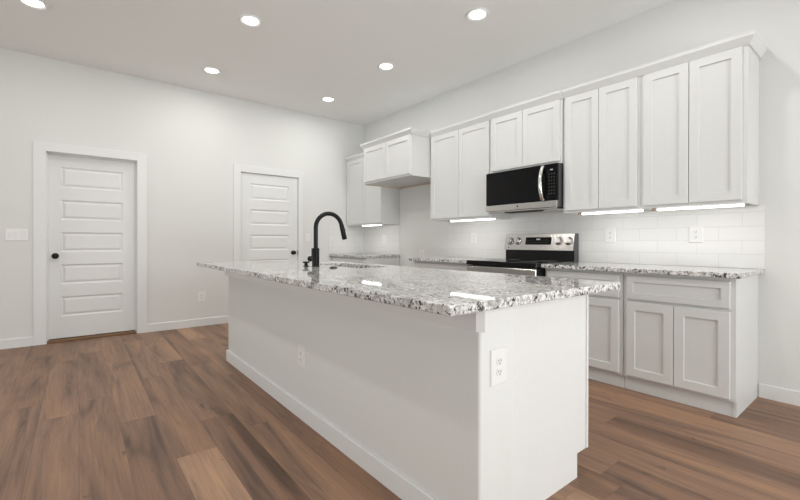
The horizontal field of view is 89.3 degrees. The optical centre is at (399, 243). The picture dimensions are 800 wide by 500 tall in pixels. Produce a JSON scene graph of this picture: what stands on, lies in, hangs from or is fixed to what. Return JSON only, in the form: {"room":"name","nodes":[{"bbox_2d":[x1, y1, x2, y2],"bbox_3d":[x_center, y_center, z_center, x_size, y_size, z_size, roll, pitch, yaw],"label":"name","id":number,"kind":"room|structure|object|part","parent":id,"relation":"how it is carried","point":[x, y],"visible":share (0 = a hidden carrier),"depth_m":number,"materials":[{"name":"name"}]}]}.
{"room":"kitchen","nodes":[
{"label":"kitchen","id":0,"kind":"room"},
{"bbox_2d":[0,48,363,339],"bbox_3d":[-3.974,-0.460,4.541,8.150,3.068,0.550,0,0,-39],"label":"wall","id":1,"kind":"structure","parent":0,"point":[192,140],"depth_m":5.05,"materials":[{"name":"paint"}]},
{"bbox_2d":[5,229,27,240],"bbox_3d":[-3.964,-0.092,4.191,0.176,0.122,0.012,0,0,-39],"label":"light switch","id":2,"kind":"object","parent":1,"relation":"attached to","point":[10,234],"visible":1,"depth_m":4.19,"materials":[{"name":"white plastic"}]},
{"bbox_2d":[33,141,146,345],"bbox_3d":[-3.502,-0.005,4.635,1.024,2.160,0.143,0,0,-39],"label":"door","id":3,"kind":"structure","parent":1,"relation":"in","point":[90,203],"depth_m":4.62,"materials":[{"name":"paint"}]},
{"bbox_3d":[-3.764,0.135,4.423,0.064,0.064,0.070,0,0,-39],"label":"knob","id":4,"kind":"part","parent":3,"relation":"part of","materials":[{"name":"black metal"}]},
{"bbox_2d":[0,315,228,349],"bbox_3d":[-3.984,1.026,4.179,7.380,0.098,0.013,0,0,-39],"label":"baseboard","id":5,"kind":"structure","parent":1,"relation":"attached to","point":[24,341],"depth_m":5.04,"materials":[{"name":"paint"}]},
{"bbox_2d":[198,291,204,301],"bbox_3d":[-2.591,0.692,5.291,0.092,0.130,0.009,0,0,-39],"label":"outlet","id":6,"kind":"object","parent":1,"relation":"attached to","point":[201,295],"visible":1,"depth_m":5.29,"materials":[{"name":"white plastic"}]},
{"bbox_2d":[233,164,302,260],"bbox_3d":[-1.901,-0.008,5.882,1.019,2.162,0.180,0,0,-39],"label":"door","id":7,"kind":"structure","parent":1,"relation":"in","point":[267,202],"depth_m":5.83,"materials":[{"name":"paint"}]},
{"bbox_2d":[306,233,309,240],"bbox_3d":[-1.411,-0.097,6.225,0.074,0.122,0.012,0,0,-39],"label":"light switch","id":8,"kind":"object","parent":1,"relation":"attached to","point":[307,234],"visible":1,"depth_m":6.22,"materials":[{"name":"white plastic"}]},
{"bbox_2d":[0,0,672,125],"bbox_3d":[-1.198,-2.039,1.152,8.270,0.120,9.300,0,0,-39],"label":"ceiling","id":9,"kind":"structure","parent":0,"point":[302,52],"depth_m":3.96,"materials":[{"name":"paint"}]},
{"bbox_2d":[18,0,48,9],"bbox_3d":[-3.020,-1.981,3.334,0.200,0.015,0.200,0,0,-39],"label":"recessed light","id":10,"kind":"object","parent":9,"relation":"in","point":[35,4],"visible":1,"depth_m":3.35,"materials":[{"name":"white plastic"}]},
{"bbox_2d":[202,66,220,74],"bbox_3d":[-2.160,-1.984,4.649,0.200,0.015,0.200,0,0,-39],"label":"recessed light","id":11,"kind":"object","parent":9,"relation":"in","point":[210,70],"visible":1,"depth_m":4.63,"materials":[{"name":"white plastic"}]},
{"bbox_2d":[239,14,262,26],"bbox_3d":[-1.328,-1.979,3.606,0.200,0.015,0.200,0,0,-39],"label":"recessed light","id":12,"kind":"object","parent":9,"relation":"in","point":[249,20],"visible":1,"depth_m":3.59,"materials":[{"name":"white plastic"}]},
{"bbox_2d":[321,96,335,101],"bbox_3d":[-0.988,-1.985,5.582,0.200,0.015,0.200,0,0,-39],"label":"recessed light","id":13,"kind":"object","parent":9,"relation":"in","point":[326,98],"visible":1,"depth_m":5.56,"materials":[{"name":"white plastic"}]},
{"bbox_2d":[377,62,394,70],"bbox_3d":[-0.154,-1.981,4.535,0.200,0.015,0.200,0,0,-39],"label":"recessed light","id":14,"kind":"object","parent":9,"relation":"in","point":[385,66],"visible":1,"depth_m":4.52,"materials":[{"name":"white plastic"}]},
{"bbox_2d":[466,8,488,21],"bbox_3d":[0.669,-1.976,3.503,0.200,0.015,0.200,0,0,-39],"label":"recessed light","id":15,"kind":"object","parent":9,"relation":"in","point":[475,14],"visible":1,"depth_m":3.49,"materials":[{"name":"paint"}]},
{"bbox_2d":[0,323,799,499],"bbox_3d":[-1.249,1.139,1.125,8.150,0.100,9.300,0,0,-39],"label":"floor","id":16,"kind":"structure","parent":0,"point":[157,415],"depth_m":2.26,"materials":[{"name":"brown wood"}]},
{"bbox_2d":[332,256,399,265],"bbox_3d":[-0.552,0.636,6.290,0.618,0.876,0.980,0,0,-39],"label":"base cabinet","id":17,"kind":"object","parent":16,"relation":"on","point":[395,261],"visible":0.12,"depth_m":5.96,"materials":[{"name":"paint"}]},
{"bbox_3d":[-0.786,0.306,6.103,0.019,0.170,0.925,0,0,-39],"label":"drawer","id":18,"kind":"part","parent":17,"relation":"part of","materials":[{"name":"paint"}]},
{"bbox_2d":[329,253,399,257],"bbox_3d":[-0.564,0.180,6.271,0.659,0.033,0.997,0,0,-39],"label":"countertop","id":19,"kind":"structure","parent":17,"relation":"on","point":[358,255],"depth_m":6.04,"materials":[{"name":"stone"}]},
{"bbox_2d":[225,272,588,499],"bbox_3d":[-0.342,0.647,2.834,0.846,0.876,3.047,0,0,-39],"label":"kitchen island","id":20,"kind":"object","parent":16,"relation":"on","point":[405,394],"visible":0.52,"depth_m":1.77,"materials":[{"name":"paint"}]},
{"bbox_2d":[298,344,304,368],"bbox_3d":[-0.615,0.701,2.520,0.009,0.130,0.092,0,0,-39],"label":"outlet","id":21,"kind":"object","parent":20,"relation":"attached to","point":[301,350],"visible":1,"depth_m":2.51,"materials":[{"name":"white plastic"}]},
{"bbox_3d":[-0.586,1.036,2.637,0.208,0.098,3.023,0,0,-39],"label":"baseboard","id":22,"kind":"part","parent":20,"relation":"part of","materials":[{"name":"paint"}]},
{"bbox_2d":[197,259,619,315],"bbox_3d":[-0.416,0.192,2.803,1.133,0.033,3.228,0,0,-39],"label":"island countertop","id":23,"kind":"structure","parent":20,"relation":"on","point":[446,292],"depth_m":1.82,"materials":[{"name":"stone"}]},
{"bbox_2d":[307,212,346,266],"bbox_3d":[-0.564,-0.038,3.170,0.316,0.424,0.100,0,0,-39],"label":"faucet","id":24,"kind":"object","parent":23,"relation":"on","point":[314,257],"visible":1,"depth_m":3.08,"materials":[{"name":"black metal"}]},
{"bbox_2d":[490,346,506,386],"bbox_3d":[0.358,0.444,1.464,0.092,0.130,0.009,0,0,-39],"label":"outlet","id":25,"kind":"object","parent":20,"relation":"attached to","point":[498,357],"visible":1,"depth_m":1.46,"materials":[{"name":"white plastic"}]},
{"bbox_2d":[496,368,502,375],"bbox_3d":[0.359,0.463,1.462,0.034,0.027,0.003,0,0,-39],"label":"receptacle","id":26,"kind":"object","parent":25,"relation":"attached to","point":[499,371],"depth_m":1.46,"materials":[{"name":"white plastic"}]},
{"bbox_2d":[496,357,502,364],"bbox_3d":[0.359,0.424,1.462,0.034,0.027,0.003,0,0,-39],"label":"receptacle","id":27,"kind":"object","parent":25,"relation":"attached to","point":[499,360],"depth_m":1.46,"materials":[{"name":"white plastic"}]},
{"bbox_3d":[0.643,0.652,1.753,0.612,0.876,0.018,0,0,-39],"label":"panel","id":28,"kind":"part","parent":20,"relation":"part of","materials":[{"name":"paint"}]},
{"bbox_2d":[414,261,471,270],"bbox_3d":[0.690,0.643,4.732,0.618,0.876,0.946,0,0,-39],"label":"base cabinet","id":29,"kind":"object","parent":16,"relation":"on","point":[424,264],"visible":0.07,"depth_m":4.52,"materials":[{"name":"paint"}]},
{"bbox_2d":[409,257,496,263],"bbox_3d":[0.669,0.187,4.725,0.659,0.033,0.974,0,0,-39],"label":"countertop","id":30,"kind":"structure","parent":29,"relation":"on","point":[430,259],"depth_m":4.66,"materials":[{"name":"stone"}]},
{"bbox_2d":[466,233,578,276],"bbox_3d":[1.175,0.491,3.986,0.766,1.186,0.800,0,0,-39],"label":"range","id":31,"kind":"object","parent":16,"relation":"on","point":[525,253],"visible":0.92,"depth_m":3.99,"materials":[{"name":"silver metal"}]},
{"bbox_3d":[0.923,0.545,3.787,0.016,0.647,0.790,0,0,-39],"label":"oven door","id":32,"kind":"part","parent":31,"relation":"part of","materials":[{"name":"metal"}]},
{"bbox_2d":[466,259,573,267],"bbox_3d":[1.189,0.187,3.997,0.695,0.044,0.798,0,0,-39],"label":"cooktop","id":33,"kind":"object","parent":31,"relation":"in","point":[482,263],"depth_m":3.83,"materials":[{"name":"black glass"}]},
{"bbox_3d":[1.551,-0.026,3.978,0.040,0.071,0.072,0,0,-39],"label":"knob","id":34,"kind":"part","parent":31,"relation":"part of","materials":[{"name":"metal"}]},
{"bbox_3d":[1.615,-0.026,3.898,0.040,0.071,0.072,0,0,-39],"label":"knob","id":35,"kind":"part","parent":31,"relation":"part of","materials":[{"name":"metal"}]},
{"bbox_2d":[546,268,624,387],"bbox_3d":[1.698,0.648,3.467,0.618,0.876,0.644,0,0,-39],"label":"base cabinet","id":36,"kind":"object","parent":16,"relation":"on","point":[606,309],"visible":0.37,"depth_m":3.13,"materials":[{"name":"paint"}]},
{"bbox_3d":[1.463,0.318,3.281,0.019,0.170,0.597,0,0,-39],"label":"drawer","id":37,"kind":"part","parent":36,"relation":"part of","materials":[{"name":"paint"}]},
{"bbox_3d":[1.556,0.698,3.165,0.019,0.543,0.297,0,0,-39],"label":"door","id":38,"kind":"part","parent":36,"relation":"part of","materials":[{"name":"paint"}]},
{"bbox_2d":[541,262,764,278],"bbox_3d":[1.897,0.194,3.183,0.659,0.033,1.348,0,0,-39],"label":"countertop","id":39,"kind":"structure","parent":36,"relation":"on","point":[718,272],"depth_m":2.92,"materials":[{"name":"stone"}]},
{"bbox_2d":[624,272,757,417],"bbox_3d":[2.106,0.650,2.954,0.618,0.876,0.660,0,0,-39],"label":"base cabinet","id":40,"kind":"object","parent":16,"relation":"on","point":[689,340],"visible":0.91,"depth_m":2.72,"materials":[{"name":"paint"}]},
{"bbox_3d":[1.776,0.700,2.889,0.019,0.543,0.302,0,0,-39],"label":"door","id":41,"kind":"part","parent":40,"relation":"part of","materials":[{"name":"paint"}]},
{"bbox_3d":[1.872,0.321,2.768,0.019,0.170,0.609,0,0,-39],"label":"drawer","id":42,"kind":"part","parent":40,"relation":"part of","materials":[{"name":"paint"}]},
{"bbox_3d":[1.966,0.701,2.649,0.019,0.543,0.303,0,0,-39],"label":"door","id":43,"kind":"part","parent":40,"relation":"part of","materials":[{"name":"paint"}]},
{"bbox_2d":[364,0,799,390],"bbox_3d":[2.121,-0.397,3.529,0.120,3.168,8.870,0,0,-39],"label":"wall","id":44,"kind":"structure","parent":0,"point":[675,27],"depth_m":3.07,"materials":[{"name":"paint"}]},
{"bbox_2d":[329,225,399,254],"bbox_3d":[-0.570,-0.062,6.275,0.664,0.450,0.984,0,0,-39],"label":"tile backsplash","id":45,"kind":"structure","parent":44,"relation":"attached to","point":[367,239],"depth_m":6.57,"materials":[{"name":"white tile"}]},
{"bbox_2d":[382,235,385,242],"bbox_3d":[-0.252,-0.074,6.390,0.009,0.130,0.092,0,0,-39],"label":"outlet","id":46,"kind":"object","parent":45,"relation":"attached to","point":[383,236],"visible":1,"depth_m":6.39,"materials":[{"name":"white plastic"}]},
{"bbox_2d":[345,152,399,226],"bbox_3d":[-0.452,-0.843,6.364,0.367,1.110,0.982,0,0,-39],"label":"upper cabinet","id":47,"kind":"object","parent":44,"relation":"attached to","point":[366,204],"visible":0.81,"depth_m":6.21,"materials":[{"name":"paint"}]},
{"bbox_3d":[-0.578,-1.364,6.261,0.042,0.068,0.982,0,0,-39],"label":"crown molding","id":48,"kind":"part","parent":47,"relation":"part of","materials":[{"name":"paint"}]},
{"bbox_3d":[-0.716,-0.819,6.449,0.019,1.016,0.468,0,0,-39],"label":"door","id":49,"kind":"part","parent":47,"relation":"part of","materials":[{"name":"paint"}]},
{"bbox_3d":[-0.419,-0.817,6.077,0.019,1.016,0.475,0,0,-39],"label":"door","id":50,"kind":"part","parent":47,"relation":"part of","materials":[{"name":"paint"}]},
{"bbox_2d":[360,127,430,188],"bbox_3d":[0.051,-1.108,5.485,0.675,0.573,1.115,0,0,-39],"label":"upper cabinet","id":51,"kind":"object","parent":44,"relation":"attached to","point":[402,158],"visible":0.93,"depth_m":5.15,"materials":[{"name":"paint"}]},
{"bbox_3d":[-0.343,-1.088,5.487,0.019,0.470,0.500,0,0,-39],"label":"door","id":52,"kind":"part","parent":51,"relation":"part of","materials":[{"name":"paint"}]},
{"bbox_3d":[-0.093,-1.361,5.370,0.306,0.068,1.115,0,0,-39],"label":"crown molding","id":53,"kind":"part","parent":51,"relation":"part of","materials":[{"name":"paint"}]},
{"bbox_3d":[-0.031,-1.087,5.095,0.019,0.470,0.494,0,0,-39],"label":"door","id":54,"kind":"part","parent":51,"relation":"part of","materials":[{"name":"paint"}]},
{"bbox_2d":[429,114,509,221],"bbox_3d":[0.793,-0.837,4.802,0.367,1.110,0.956,0,0,-39],"label":"upper cabinet","id":55,"kind":"object","parent":44,"relation":"attached to","point":[461,151],"visible":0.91,"depth_m":4.65,"materials":[{"name":"paint"}]},
{"bbox_3d":[0.537,-0.812,4.878,0.019,1.016,0.463,0,0,-39],"label":"door","id":56,"kind":"part","parent":55,"relation":"part of","materials":[{"name":"paint"}]},
{"bbox_3d":[0.666,-1.357,4.699,0.042,0.068,0.956,0,0,-39],"label":"crown molding","id":57,"kind":"part","parent":55,"relation":"part of","materials":[{"name":"paint"}]},
{"bbox_2d":[448,218,494,221],"bbox_3d":[0.818,-0.278,4.690,0.036,0.029,0.700,0,0,-39],"label":"light","id":58,"kind":"object","parent":55,"relation":"attached to","point":[478,219],"visible":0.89,"depth_m":4.66,"materials":[{"name":"white plastic"}]},
{"bbox_3d":[0.822,-0.810,4.520,0.019,1.016,0.443,0,0,-39],"label":"door","id":59,"kind":"part","parent":55,"relation":"part of","materials":[{"name":"paint"}]},
{"bbox_2d":[488,90,563,172],"bbox_3d":[1.340,-1.063,4.101,0.384,0.650,0.820,0,0,-39],"label":"upper cabinet","id":60,"kind":"object","parent":44,"relation":"attached to","point":[529,133],"visible":0.84,"depth_m":3.95,"materials":[{"name":"paint"}]},
{"bbox_3d":[1.093,-1.039,4.152,0.019,0.556,0.378,0,0,-39],"label":"door","id":61,"kind":"part","parent":60,"relation":"part of","materials":[{"name":"paint"}]},
{"bbox_2d":[486,163,562,214],"bbox_3d":[1.293,-0.523,4.070,0.480,0.423,0.807,0,0,-39],"label":"microwave","id":62,"kind":"object","parent":60,"relation":"attached to","point":[535,189],"visible":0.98,"depth_m":3.91,"materials":[{"name":"grey metal"}]},
{"bbox_3d":[1.139,-0.565,4.018,0.033,0.336,0.696,0,0,-39],"label":"door","id":63,"kind":"part","parent":62,"relation":"part of","materials":[{"name":"black glass"}]},
{"bbox_3d":[1.173,-0.364,3.975,0.034,0.060,0.807,0,0,-39],"label":"trim","id":64,"kind":"part","parent":62,"relation":"part of","materials":[{"name":"metal"}]},
{"bbox_3d":[1.328,-0.329,4.099,0.380,0.017,0.767,0,0,-39],"label":"panel","id":65,"kind":"part","parent":62,"relation":"part of","materials":[{"name":"metal"}]},
{"bbox_3d":[1.302,-0.556,3.734,0.077,0.333,0.035,0,0,-39],"label":"handle","id":66,"kind":"part","parent":62,"relation":"part of","materials":[{"name":"metal"}]},
{"bbox_3d":[1.392,-0.563,3.702,0.031,0.336,0.108,0,0,-39],"label":"control panel","id":67,"kind":"part","parent":62,"relation":"part of","materials":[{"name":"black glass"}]},
{"bbox_3d":[1.207,-1.354,3.994,0.042,0.068,0.820,0,0,-39],"label":"crown molding","id":68,"kind":"part","parent":60,"relation":"part of","materials":[{"name":"paint"}]},
{"bbox_3d":[1.334,-1.038,3.849,0.019,0.556,0.388,0,0,-39],"label":"door","id":69,"kind":"part","parent":60,"relation":"part of","materials":[{"name":"paint"}]},
{"bbox_2d":[561,66,651,214],"bbox_3d":[1.805,-0.831,3.531,0.367,1.110,0.650,0,0,-39],"label":"upper cabinet","id":70,"kind":"object","parent":44,"relation":"attached to","point":[602,156],"visible":0.91,"depth_m":3.40,"materials":[{"name":"paint"}]},
{"bbox_3d":[1.592,-0.806,3.554,0.019,1.016,0.299,0,0,-39],"label":"door","id":71,"kind":"part","parent":70,"relation":"part of","materials":[{"name":"paint"}]},
{"bbox_3d":[1.679,-1.352,3.429,0.042,0.068,0.650,0,0,-39],"label":"crown molding","id":72,"kind":"part","parent":70,"relation":"part of","materials":[{"name":"paint"}]},
{"bbox_2d":[578,209,643,214],"bbox_3d":[1.777,-0.272,3.443,0.036,0.029,0.536,0,0,-39],"label":"light","id":73,"kind":"object","parent":70,"relation":"attached to","point":[632,210],"visible":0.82,"depth_m":3.42,"materials":[{"name":"white plastic"}]},
{"bbox_3d":[1.781,-0.805,3.317,0.019,1.016,0.299,0,0,-39],"label":"door","id":74,"kind":"part","parent":70,"relation":"part of","materials":[{"name":"paint"}]},
{"bbox_2d":[448,205,764,268],"bbox_3d":[1.604,-0.096,4.074,0.008,0.540,3.112,0,0,-39],"label":"tile backsplash","id":75,"kind":"structure","parent":44,"relation":"attached to","point":[733,237],"depth_m":3.45,"materials":[{"name":"white tile"}]},
{"bbox_2d":[471,233,476,242],"bbox_3d":[0.902,-0.068,4.942,0.009,0.130,0.092,0,0,-39],"label":"outlet","id":76,"kind":"object","parent":75,"relation":"attached to","point":[473,235],"visible":1,"depth_m":4.94,"materials":[{"name":"white plastic"}]},
{"bbox_2d":[605,228,615,241],"bbox_3d":[1.908,-0.076,3.679,0.009,0.130,0.092,0,0,-39],"label":"outlet","id":77,"kind":"object","parent":75,"relation":"attached to","point":[610,233],"visible":1,"depth_m":3.68,"materials":[{"name":"white plastic"}]},
{"bbox_2d":[689,226,702,242],"bbox_3d":[2.315,-0.072,3.170,0.009,0.130,0.092,0,0,-39],"label":"outlet","id":78,"kind":"object","parent":75,"relation":"attached to","point":[695,232],"visible":1,"depth_m":3.17,"materials":[{"name":"white plastic"}]},
{"bbox_2d":[639,30,766,210],"bbox_3d":[2.223,-0.829,3.007,0.367,1.110,0.690,0,0,-39],"label":"upper cabinet","id":79,"kind":"object","parent":44,"relation":"attached to","point":[700,106],"visible":0.98,"depth_m":2.87,"materials":[{"name":"paint"}]},
{"bbox_3d":[1.996,-0.804,3.047,0.019,1.016,0.297,0,0,-39],"label":"door","id":80,"kind":"part","parent":79,"relation":"part of","materials":[{"name":"paint"}]},
{"bbox_2d":[652,203,745,210],"bbox_3d":[2.160,-0.270,2.962,0.036,0.029,0.566,0,0,-39],"label":"light","id":81,"kind":"object","parent":79,"relation":"attached to","point":[734,204],"visible":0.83,"depth_m":2.93,"materials":[{"name":"white plastic"}]},
{"bbox_3d":[2.224,-1.350,3.006,0.367,0.068,0.690,0,0,-39],"label":"crown molding","id":82,"kind":"part","parent":79,"relation":"part of","materials":[{"name":"paint"}]},
{"bbox_3d":[2.183,-0.803,2.812,0.019,1.016,0.297,0,0,-39],"label":"door","id":83,"kind":"part","parent":79,"relation":"part of","materials":[{"name":"paint"}]},
{"bbox_2d":[758,383,799,405],"bbox_3d":[2.365,1.039,3.118,0.013,0.098,7.613,0,0,-39],"label":"baseboard","id":84,"kind":"structure","parent":44,"relation":"attached to","point":[770,392],"depth_m":2.79,"materials":[{"name":"paint"}]}
]}

